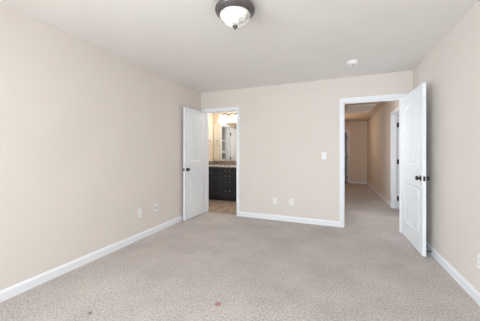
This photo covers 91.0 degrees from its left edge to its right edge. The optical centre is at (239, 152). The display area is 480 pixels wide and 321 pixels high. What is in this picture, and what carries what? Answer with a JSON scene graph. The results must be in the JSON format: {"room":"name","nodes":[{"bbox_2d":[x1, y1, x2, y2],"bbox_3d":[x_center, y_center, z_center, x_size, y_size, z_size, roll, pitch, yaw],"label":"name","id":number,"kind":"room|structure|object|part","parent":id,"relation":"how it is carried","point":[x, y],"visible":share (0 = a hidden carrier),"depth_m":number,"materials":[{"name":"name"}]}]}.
{"room":"empty bedroom","nodes":[
{"label":"empty bedroom","id":0,"kind":"room"},
{"bbox_2d":[0,3,200,289],"bbox_3d":[-2.225,0.000,1.424,0.120,2.440,7.400,0,0,22],"label":"wall","id":1,"kind":"structure","parent":0,"point":[91,137],"depth_m":2.46,"materials":[{"name":"beige paint"}]},
{"bbox_2d":[0,215,182,301],"bbox_3d":[-2.165,1.174,1.393,0.014,0.092,7.386,0,0,22],"label":"baseboard","id":2,"kind":"structure","parent":1,"relation":"attached to","point":[30,283],"depth_m":2.47,"materials":[{"name":"white paint"}]},
{"bbox_2d":[138,208,141,217],"bbox_3d":[-1.405,0.848,3.308,0.009,0.118,0.072,0,0,22],"label":"wall outlet","id":3,"kind":"object","parent":1,"relation":"attached to","point":[139,210],"visible":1,"depth_m":3.31,"materials":[{"name":"white plastic"}]},
{"bbox_2d":[153,204,156,211],"bbox_3d":[-1.285,0.842,3.593,0.021,0.118,0.072,0,0,22],"label":"cable jack","id":4,"kind":"object","parent":1,"relation":"attached to","point":[154,205],"visible":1,"depth_m":3.58,"materials":[{"name":"white plastic"}]},
{"bbox_2d":[209,113,212,160],"bbox_3d":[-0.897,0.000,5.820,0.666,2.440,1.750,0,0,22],"label":"wall","id":5,"kind":"structure","parent":0,"point":[210,114],"depth_m":6.64,"materials":[{"name":"beige paint"}]},
{"bbox_2d":[213,112,235,160],"bbox_3d":[0.041,0.000,6.453,1.940,2.440,0.120,0,0,22],"label":"wall","id":6,"kind":"structure","parent":0,"point":[228,118],"depth_m":6.60,"materials":[{"name":"beige paint"}]},
{"bbox_2d":[209,161,235,164],"bbox_3d":[-0.084,0.290,6.141,1.691,0.100,0.547,0,0,22],"label":"backsplash","id":7,"kind":"structure","parent":6,"relation":"attached to","point":[210,162],"depth_m":6.55,"materials":[{"name":"stone"}]},
{"bbox_2d":[214,122,235,159],"bbox_3d":[0.009,-0.310,6.394,1.615,1.036,0.010,0,0,22],"label":"wall mirror","id":8,"kind":"object","parent":6,"relation":"attached to","point":[224,133],"visible":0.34,"depth_m":6.56,"materials":[{"name":"clear glass"}]},
{"bbox_2d":[219,112,235,120],"bbox_3d":[-0.109,-0.990,6.346,0.968,0.225,0.189,0,0,22],"label":"vanity light","id":9,"kind":"object","parent":6,"relation":"attached to","point":[221,117],"visible":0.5,"depth_m":6.42,"materials":[{"name":"white glass"}]},
{"bbox_2d":[0,182,479,320],"bbox_3d":[1.498,1.270,4.570,6.600,0.100,16.000,0,0,22],"label":"floor","id":10,"kind":"structure","parent":0,"point":[207,266],"depth_m":2.29,"materials":[{"name":"carpet"}]},
{"bbox_2d":[209,167,235,200],"bbox_3d":[-0.093,0.799,6.117,1.690,0.849,0.593,0,0,22],"label":"bathroom vanity","id":11,"kind":"object","parent":10,"relation":"on","point":[222,180],"visible":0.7,"depth_m":5.98,"materials":[{"name":"black wood"}]},
{"bbox_3d":[-0.853,0.745,6.142,0.240,0.690,0.019,0,0,22],"label":"door","id":12,"kind":"part","parent":11,"relation":"part of","materials":[{"name":"black wood"}]},
{"bbox_3d":[-0.611,0.745,6.046,0.260,0.690,0.019,0,0,22],"label":"door","id":13,"kind":"part","parent":11,"relation":"part of","materials":[{"name":"black wood"}]},
{"bbox_2d":[209,161,235,167],"bbox_3d":[-0.090,0.307,6.127,1.691,0.135,0.577,0,0,22],"label":"countertop","id":14,"kind":"structure","parent":11,"relation":"on","point":[230,164],"depth_m":6.48,"materials":[{"name":"stone"}]},
{"bbox_3d":[-0.300,0.455,5.922,0.370,0.110,0.019,0,0,22],"label":"drawer","id":15,"kind":"part","parent":11,"relation":"part of","materials":[{"name":"black wood"}]},
{"bbox_3d":[-0.300,0.590,5.922,0.370,0.140,0.019,0,0,22],"label":"drawer","id":16,"kind":"part","parent":11,"relation":"part of","materials":[{"name":"black wood"}]},
{"bbox_3d":[-0.300,0.748,5.922,0.370,0.155,0.019,0,0,22],"label":"drawer","id":17,"kind":"part","parent":11,"relation":"part of","materials":[{"name":"black wood"}]},
{"bbox_3d":[-0.300,0.963,5.922,0.370,0.255,0.019,0,0,22],"label":"drawer","id":18,"kind":"part","parent":11,"relation":"part of","materials":[{"name":"black wood"}]},
{"bbox_2d":[0,0,479,121],"bbox_3d":[2.348,-1.270,4.548,6.064,0.100,16.587,0,0,22],"label":"ceiling","id":19,"kind":"structure","parent":0,"point":[185,42],"depth_m":2.46,"materials":[{"name":"paint"}]},
{"bbox_2d":[215,0,254,29],"bbox_3d":[-0.041,-1.121,1.965,0.332,0.199,0.332,0,0,22],"label":"ceiling light","id":20,"kind":"object","parent":19,"relation":"attached to","point":[235,14],"visible":1,"depth_m":1.88,"materials":[{"name":"white glass"}]},
{"bbox_2d":[347,59,358,65],"bbox_3d":[1.511,-1.196,3.166,0.144,0.049,0.144,0,0,22],"label":"smoke detector","id":21,"kind":"object","parent":19,"relation":"attached to","point":[350,62],"visible":1,"depth_m":3.12,"materials":[{"name":"white plastic"}]},
{"bbox_2d":[346,104,375,112],"bbox_3d":[3.335,-1.212,6.583,0.645,0.016,1.200,0,0,22],"label":"attic hatch","id":22,"kind":"object","parent":19,"relation":"attached to","point":[367,107],"visible":1,"depth_m":6.51,"materials":[{"name":"white paint"}]},
{"bbox_2d":[201,70,412,220],"bbox_3d":[0.998,0.000,4.188,4.063,2.440,0.120,0,0,22],"label":"wall","id":23,"kind":"structure","parent":0,"point":[285,129],"depth_m":4.13,"materials":[{"name":"beige paint"}]},
{"bbox_2d":[183,107,204,220],"bbox_3d":[-0.855,0.199,4.483,0.135,2.019,0.671,0,0,24],"label":"door","id":24,"kind":"structure","parent":23,"relation":"in","point":[193,120],"depth_m":4.41,"materials":[{"name":"white paint"}]},
{"bbox_3d":[-0.857,-0.250,4.478,0.029,0.796,0.384,0,0,24],"label":"panel","id":25,"kind":"part","parent":24,"relation":"part of","materials":[{"name":"white paint"}]},
{"bbox_3d":[-0.857,0.708,4.478,0.029,0.531,0.384,0,0,24],"label":"panel","id":26,"kind":"part","parent":24,"relation":"part of","materials":[{"name":"white paint"}]},
{"bbox_2d":[202,106,239,215],"bbox_3d":[-0.361,0.169,4.729,0.816,2.103,0.160,0,0,22],"label":"door frame","id":27,"kind":"structure","parent":23,"relation":"attached to","point":[236,109],"depth_m":4.64,"materials":[{"name":"white paint"}]},
{"bbox_2d":[240,211,338,226],"bbox_3d":[0.880,1.174,4.163,3.623,0.092,0.014,0,0,22],"label":"baseboard","id":28,"kind":"structure","parent":23,"relation":"attached to","point":[242,214],"depth_m":4.15,"materials":[{"name":"white paint"}]},
{"bbox_2d":[289,199,293,205],"bbox_3d":[0.906,0.875,4.155,0.072,0.118,0.009,0,0,22],"label":"wall outlet","id":29,"kind":"object","parent":23,"relation":"attached to","point":[291,201],"visible":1,"depth_m":4.15,"materials":[{"name":"white plastic"}]},
{"bbox_2d":[339,93,406,232],"bbox_3d":[2.085,0.169,3.755,0.930,2.103,0.160,0,0,22],"label":"door frame","id":30,"kind":"structure","parent":23,"relation":"attached to","point":[391,97],"depth_m":3.83,"materials":[{"name":"white paint"}]},
{"bbox_2d":[402,82,429,256],"bbox_3d":[2.291,0.199,3.134,0.135,2.019,0.851,0,0,21],"label":"door","id":31,"kind":"structure","parent":23,"relation":"in","point":[414,178],"depth_m":3.01,"materials":[{"name":"white paint"}]},
{"bbox_3d":[2.289,-0.250,3.128,0.029,0.796,0.563,0,0,21],"label":"panel","id":32,"kind":"part","parent":31,"relation":"part of","materials":[{"name":"white paint"}]},
{"bbox_3d":[2.289,0.708,3.128,0.029,0.531,0.563,0,0,21],"label":"panel","id":33,"kind":"part","parent":31,"relation":"part of","materials":[{"name":"white paint"}]},
{"bbox_2d":[345,121,366,181],"bbox_3d":[3.829,0.000,9.627,2.390,2.440,0.120,0,0,22],"label":"wall","id":34,"kind":"structure","parent":0,"point":[358,129],"depth_m":9.24,"materials":[{"name":"paint"}]},
{"bbox_2d":[345,132,347,181],"bbox_3d":[4.392,0.199,9.878,0.135,2.019,0.768,0,0,9],"label":"door","id":35,"kind":"structure","parent":34,"relation":"in","point":[346,134],"depth_m":9.57,"materials":[{"name":"white paint"}]},
{"bbox_2d":[345,130,349,182],"bbox_3d":[3.954,0.169,9.576,0.916,2.103,0.160,0,0,22],"label":"door frame","id":36,"kind":"structure","parent":34,"relation":"attached to","point":[348,131],"depth_m":9.36,"materials":[{"name":"white paint"}]},
{"bbox_2d":[350,181,366,183],"bbox_3d":[4.635,1.174,9.233,0.602,0.092,0.014,0,0,22],"label":"baseboard","id":37,"kind":"structure","parent":34,"relation":"attached to","point":[354,182],"depth_m":9.23,"materials":[{"name":"white paint"}]},
{"bbox_2d":[367,100,398,201],"bbox_3d":[3.888,0.000,6.384,0.120,2.440,6.100,0,0,22],"label":"wall","id":38,"kind":"structure","parent":0,"point":[379,124],"depth_m":6.50,"materials":[{"name":"paint"}]},
{"bbox_2d":[367,182,390,206],"bbox_3d":[3.801,1.174,6.347,0.014,0.092,5.966,0,0,22],"label":"baseboard","id":39,"kind":"structure","parent":38,"relation":"attached to","point":[388,202],"depth_m":6.42,"materials":[{"name":"white paint"}]},
{"bbox_2d":[391,107,398,208],"bbox_3d":[3.254,0.169,4.791,0.160,2.103,0.906,0,0,22],"label":"door frame","id":40,"kind":"structure","parent":38,"relation":"attached to","point":[394,114],"depth_m":5.14,"materials":[{"name":"white paint"}]},
{"bbox_2d":[413,1,479,292],"bbox_3d":[1.252,0.000,0.039,0.120,2.440,7.400,0,0,22],"label":"wall","id":41,"kind":"structure","parent":0,"point":[450,72],"depth_m":2.28,"materials":[{"name":"beige paint"}]},
{"bbox_2d":[426,242,479,305],"bbox_3d":[1.188,1.174,0.058,0.014,0.092,7.386,0,0,22],"label":"baseboard","id":42,"kind":"structure","parent":41,"relation":"attached to","point":[475,295],"depth_m":2.24,"materials":[{"name":"white paint"}]},
{"bbox_2d":[477,253,479,268],"bbox_3d":[1.920,0.875,1.889,0.009,0.118,0.072,0,0,22],"label":"wall outlet","id":43,"kind":"object","parent":41,"relation":"attached to","point":[478,254],"visible":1,"depth_m":1.90,"materials":[{"name":"white plastic"}]}
]}

